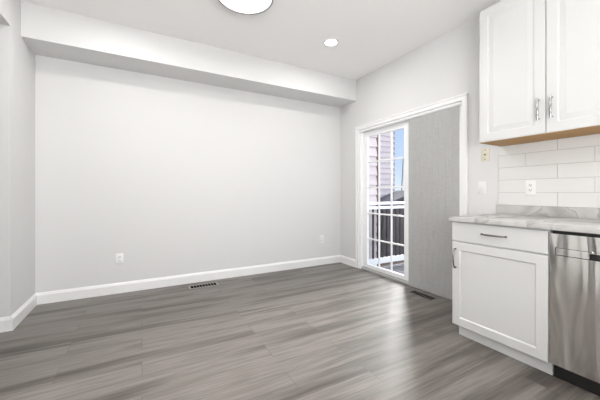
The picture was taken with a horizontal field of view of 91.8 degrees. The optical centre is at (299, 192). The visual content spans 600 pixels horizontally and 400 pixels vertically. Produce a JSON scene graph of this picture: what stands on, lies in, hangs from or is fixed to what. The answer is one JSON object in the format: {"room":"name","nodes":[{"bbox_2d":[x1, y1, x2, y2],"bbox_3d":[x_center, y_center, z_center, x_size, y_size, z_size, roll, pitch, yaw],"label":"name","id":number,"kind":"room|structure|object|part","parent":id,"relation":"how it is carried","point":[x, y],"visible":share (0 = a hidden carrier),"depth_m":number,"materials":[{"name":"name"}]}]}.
{"room":"kitchen","nodes":[
{"label":"kitchen","id":0,"kind":"room"},
{"bbox_2d":[0,0,10,25],"bbox_3d":[-2.189,-1.488,-1.119,3.084,0.327,6.125,0,0,-29],"label":"ceiling","id":1,"kind":"structure","parent":0,"point":[5,5],"depth_m":2.23,"materials":[{"name":"white paint"}]},
{"bbox_2d":[0,0,34,316],"bbox_3d":[-2.368,-0.281,-0.790,3.085,2.743,6.875,0,0,-29],"label":"wall","id":2,"kind":"structure","parent":0,"point":[17,59],"depth_m":2.41,"materials":[{"name":"white paint"}]},
{"bbox_2d":[0,316,9,332],"bbox_3d":[-3.648,1.033,1.564,3.085,0.114,0.016,0,0,-29],"label":"baseboard","id":3,"kind":"structure","parent":2,"relation":"attached to","point":[4,321],"depth_m":2.28,"materials":[{"name":"white paint"}]},
{"bbox_2d":[10,293,36,330],"bbox_3d":[-2.429,1.033,2.568,0.016,0.114,0.616,0,0,-29],"label":"baseboard","id":4,"kind":"structure","parent":2,"relation":"attached to","point":[28,306],"depth_m":2.50,"materials":[{"name":"white paint"}]},
{"bbox_2d":[21,1,355,107],"bbox_3d":[-0.880,-1.502,3.544,3.670,0.303,0.382,0,0,-29],"label":"soffit","id":5,"kind":"object","parent":2,"relation":"attached to","point":[49,32],"depth_m":3.10,"materials":[{"name":"white paint"}]},
{"bbox_2d":[35,55,340,292],"bbox_3d":[-0.986,-0.281,3.790,3.920,2.743,0.150,0,0,-29],"label":"wall","id":6,"kind":"structure","parent":0,"point":[172,176],"depth_m":3.42,"materials":[{"name":"white paint"}]},
{"bbox_2d":[116,253,123,264],"bbox_3d":[-1.967,0.718,3.166,0.074,0.118,0.008,0,0,-29],"label":"wall outlet","id":7,"kind":"object","parent":6,"relation":"attached to","point":[119,257],"visible":1,"depth_m":3.17,"materials":[{"name":"white plastic"}]},
{"bbox_2d":[36,255,339,304],"bbox_3d":[-0.968,1.033,3.705,3.670,0.114,0.016,0,0,-29],"label":"baseboard","id":8,"kind":"structure","parent":6,"relation":"attached to","point":[137,285],"depth_m":3.40,"materials":[{"name":"white paint"}]},
{"bbox_2d":[21,0,501,79],"bbox_3d":[-0.720,-1.713,0.021,7.055,0.120,7.025,0,0,-29],"label":"ceiling","id":9,"kind":"structure","parent":0,"point":[371,34],"depth_m":2.85,"materials":[{"name":"white paint"}]},
{"bbox_2d":[218,0,272,14],"bbox_3d":[-0.442,-1.609,2.327,0.456,0.088,0.456,0,0,-29],"label":"flush ceiling light","id":10,"kind":"object","parent":9,"relation":"attached to","point":[248,7],"visible":1,"depth_m":2.45,"materials":[{"name":"white glass"}]},
{"bbox_2d":[323,38,338,46],"bbox_3d":[0.340,-1.648,3.184,0.176,0.008,0.176,0,0,-29],"label":"recessed light","id":11,"kind":"object","parent":9,"relation":"in","point":[329,42],"visible":1,"depth_m":3.18,"materials":[{"name":"white paint"}]},
{"bbox_2d":[0,262,599,399],"bbox_3d":[-0.720,1.150,0.021,7.055,0.120,7.025,0,0,-29],"label":"floor","id":12,"kind":"structure","parent":0,"point":[334,331],"depth_m":2.01,"materials":[{"name":"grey wood"}]},
{"bbox_2d":[188,282,218,288],"bbox_3d":[-1.133,1.088,3.417,0.325,0.004,0.135,0,0,-29],"label":"floor vent","id":13,"kind":"object","parent":12,"relation":"in","point":[212,283],"visible":1,"depth_m":3.42,"materials":[{"name":"grey"}]},
{"bbox_2d":[407,290,438,300],"bbox_3d":[1.304,1.088,3.097,0.126,0.004,0.305,0,0,-29],"label":"floor vent","id":14,"kind":"object","parent":12,"relation":"in","point":[415,292],"visible":1,"depth_m":3.08,"materials":[{"name":"grey"}]},
{"bbox_2d":[452,221,553,374],"bbox_3d":[1.589,0.652,2.123,0.688,0.875,0.605,0,0,-29],"label":"base cabinet","id":15,"kind":"object","parent":12,"relation":"on","point":[501,274],"visible":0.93,"depth_m":1.92,"materials":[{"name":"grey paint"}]},
{"bbox_3d":[1.171,0.495,2.207,0.034,0.155,0.015,0,0,-29],"label":"door pull","id":16,"kind":"part","parent":15,"relation":"part of","materials":[{"name":"silver metal"}]},
{"bbox_3d":[1.301,0.289,1.967,0.034,0.015,0.167,0,0,-29],"label":"drawer pull","id":17,"kind":"part","parent":15,"relation":"part of","materials":[{"name":"silver metal"}]},
{"bbox_3d":[1.325,0.292,1.980,0.021,0.141,0.601,0,0,-29],"label":"drawer","id":18,"kind":"part","parent":15,"relation":"part of","materials":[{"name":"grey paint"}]},
{"bbox_2d":[449,205,599,233],"bbox_3d":[1.876,0.159,1.598,0.684,0.110,1.815,0,0,-29],"label":"countertop","id":19,"kind":"structure","parent":15,"relation":"on","point":[570,219],"depth_m":2.04,"materials":[{"name":"stone"}]},
{"bbox_2d":[550,230,599,395],"bbox_3d":[1.886,0.654,1.592,0.635,0.872,0.600,0,0,-29],"label":"dishwasher","id":20,"kind":"object","parent":12,"relation":"on","point":[574,256],"visible":0.98,"depth_m":1.60,"materials":[{"name":"silver metal"}]},
{"bbox_2d":[553,230,599,236],"bbox_3d":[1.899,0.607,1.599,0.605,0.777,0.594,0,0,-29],"label":"control panel","id":21,"kind":"object","parent":20,"relation":"in","point":[554,231],"depth_m":1.62,"materials":[{"name":"black plastic"}]},
{"bbox_3d":[1.663,1.043,1.470,0.023,0.094,0.596,0,0,-29],"label":"toe panel","id":22,"kind":"part","parent":20,"relation":"part of","materials":[{"name":"black plastic"}]},
{"bbox_3d":[1.612,0.337,1.442,0.006,0.040,0.542,0,0,-29],"label":"handle","id":23,"kind":"part","parent":20,"relation":"part of","materials":[{"name":"silver metal"}]},
{"bbox_2d":[341,16,579,268],"bbox_3d":[2.349,-0.281,1.605,0.150,2.743,6.875,0,0,-29],"label":"wall","id":24,"kind":"structure","parent":0,"point":[446,66],"depth_m":3.21,"materials":[{"name":"white paint"}]},
{"bbox_2d":[340,255,354,266],"bbox_3d":[0.728,1.033,4.411,0.016,0.114,0.394,0,0,-29],"label":"baseboard","id":25,"kind":"structure","parent":24,"relation":"attached to","point":[343,259],"depth_m":4.41,"materials":[{"name":"white paint"}]},
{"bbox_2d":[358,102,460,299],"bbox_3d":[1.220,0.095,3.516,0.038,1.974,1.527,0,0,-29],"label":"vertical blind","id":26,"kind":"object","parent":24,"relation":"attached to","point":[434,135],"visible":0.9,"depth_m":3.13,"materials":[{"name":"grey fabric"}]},
{"bbox_2d":[359,101,460,299],"bbox_3d":[1.302,0.093,3.560,0.180,1.993,1.535,0,0,-29],"label":"door","id":27,"kind":"structure","parent":24,"relation":"in","point":[364,161],"depth_m":3.92,"materials":[{"name":"white plastic"}]},
{"bbox_3d":[1.128,0.096,3.828,0.040,1.928,0.838,0,0,-29],"label":"sliding sash","id":28,"kind":"part","parent":27,"relation":"part of","materials":[{"name":"white plastic"}]},
{"bbox_3d":[1.305,1.070,3.562,0.174,0.040,1.535,0,0,-29],"label":"sill","id":29,"kind":"part","parent":27,"relation":"part of","materials":[{"name":"grey"}]},
{"bbox_2d":[355,93,467,268],"bbox_3d":[1.212,0.064,3.512,0.028,2.052,1.653,0,0,-29],"label":"trim","id":30,"kind":"structure","parent":24,"relation":"attached to","point":[463,98],"depth_m":3.04,"materials":[{"name":"white paint"}]},
{"bbox_2d":[478,181,485,193],"bbox_3d":[1.673,-0.046,2.672,0.017,0.118,0.074,0,0,-29],"label":"light switch","id":31,"kind":"object","parent":24,"relation":"attached to","point":[481,185],"visible":1,"depth_m":2.67,"materials":[{"name":"white plastic"}]},
{"bbox_2d":[481,148,489,160],"bbox_3d":[1.686,-0.350,2.647,0.018,0.118,0.074,0,0,-29],"label":"wall plate","id":32,"kind":"object","parent":24,"relation":"attached to","point":[485,152],"visible":1,"depth_m":2.65,"materials":[{"name":"beige plastic"}]},
{"bbox_2d":[479,0,599,145],"bbox_3d":[1.807,-0.944,2.058,0.366,1.076,0.889,0,0,-29],"label":"upper cabinet","id":33,"kind":"object","parent":24,"relation":"attached to","point":[539,60],"visible":1,"depth_m":2.03,"materials":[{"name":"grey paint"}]},
{"bbox_3d":[1.582,-0.945,2.188,0.021,1.070,0.443,0,0,-29],"label":"door","id":34,"kind":"part","parent":33,"relation":"part of","materials":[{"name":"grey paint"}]},
{"bbox_3d":[1.646,-0.580,2.011,0.037,0.155,0.017,0,0,-29],"label":"door pull","id":35,"kind":"part","parent":33,"relation":"part of","materials":[{"name":"silver metal"}]},
{"bbox_3d":[1.827,-0.410,2.069,0.318,0.007,0.885,0,0,-29],"label":"panel","id":36,"kind":"part","parent":33,"relation":"part of","materials":[{"name":"brown wood"}]},
{"bbox_3d":[1.681,-0.580,1.946,0.037,0.155,0.017,0,0,-29],"label":"door pull","id":37,"kind":"part","parent":33,"relation":"part of","materials":[{"name":"silver metal"}]},
{"bbox_3d":[1.795,-0.945,1.797,0.021,1.070,0.440,0,0,-29],"label":"door","id":38,"kind":"part","parent":33,"relation":"part of","materials":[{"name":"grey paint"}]},
{"bbox_2d":[499,134,599,207],"bbox_3d":[2.175,-0.151,1.756,0.009,0.509,1.806,0,0,-29],"label":"tile backsplash","id":39,"kind":"structure","parent":24,"relation":"attached to","point":[566,171],"depth_m":2.21,"materials":[{"name":"grey tile"}]},
{"bbox_2d":[525,180,535,194],"bbox_3d":[1.851,-0.042,2.333,0.008,0.118,0.074,0,0,-29],"label":"wall outlet","id":40,"kind":"object","parent":39,"relation":"attached to","point":[530,185],"visible":1,"depth_m":2.33,"materials":[{"name":"white plastic"}]},
{"label":"outside","id":41,"kind":"structure","parent":0,"visible":0},
{"bbox_2d":[380,260,403,265],"bbox_3d":[18.073,1.515,32.598,57.095,0.150,80.000,0,0,-29],"label":"ground","id":42,"kind":"structure","parent":41,"point":[401,261],"depth_m":5.93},
{"bbox_2d":[369,135,377,265],"bbox_3d":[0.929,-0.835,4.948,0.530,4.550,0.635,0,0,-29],"label":"house","id":43,"kind":"structure","parent":42,"relation":"on","point":[373,140],"depth_m":4.76,"materials":[{"name":"white plastic"}]},
{"bbox_2d":[380,131,394,197],"bbox_3d":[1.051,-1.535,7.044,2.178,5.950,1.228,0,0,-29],"label":"house","id":44,"kind":"structure","parent":42,"relation":"on","point":[385,139],"depth_m":6.91,"materials":[{"name":"white plastic"}]},
{"bbox_3d":[2.272,-1.510,7.053,0.023,5.900,0.040,0,0,-29],"label":"corner trim","id":45,"kind":"part","parent":44,"relation":"part of","materials":[{"name":"white"}]},
{"bbox_2d":[380,263,403,273],"bbox_3d":[2.886,1.315,3.687,2.745,0.250,3.320,0,0,-29],"label":"deck","id":46,"kind":"object","parent":42,"relation":"on","point":[399,268],"visible":0.11,"depth_m":4.64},
{"bbox_2d":[369,202,403,265],"bbox_3d":[2.070,0.640,5.053,2.635,1.100,0.100,0,0,-29],"label":"deck railing","id":47,"kind":"object","parent":46,"relation":"on","point":[374,261],"visible":0.13,"depth_m":4.68,"materials":[{"name":"white plastic"}]},
{"bbox_3d":[2.048,0.233,5.041,2.585,0.045,0.040,0,0,-29],"label":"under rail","id":48,"kind":"part","parent":47,"relation":"part of","materials":[{"name":"white plastic"}]},
{"bbox_3d":[2.048,0.165,5.041,2.585,0.040,0.080,0,0,-29],"label":"rail","id":49,"kind":"part","parent":47,"relation":"part of","materials":[{"name":"white plastic"}]},
{"bbox_3d":[2.048,1.075,5.041,2.585,0.090,0.040,0,0,-29],"label":"rail","id":50,"kind":"part","parent":47,"relation":"part of","materials":[{"name":"white plastic"}]},
{"bbox_2d":[380,190,403,256],"bbox_3d":[2.478,0.690,6.755,2.090,1.500,0.580,0,0,-29],"label":"shed","id":51,"kind":"object","parent":42,"relation":"on","point":[398,196],"visible":0.05,"depth_m":6.25,"materials":[{"name":"brown wood"}]},
{"bbox_2d":[401,156,403,189],"bbox_3d":[6.409,-0.434,18.285,0.315,3.754,0.076,0,0,-29],"label":"flagpole","id":52,"kind":"object","parent":42,"relation":"on","point":[403,156],"visible":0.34,"depth_m":18.29,"materials":[{"name":"white metal"}]}
]}

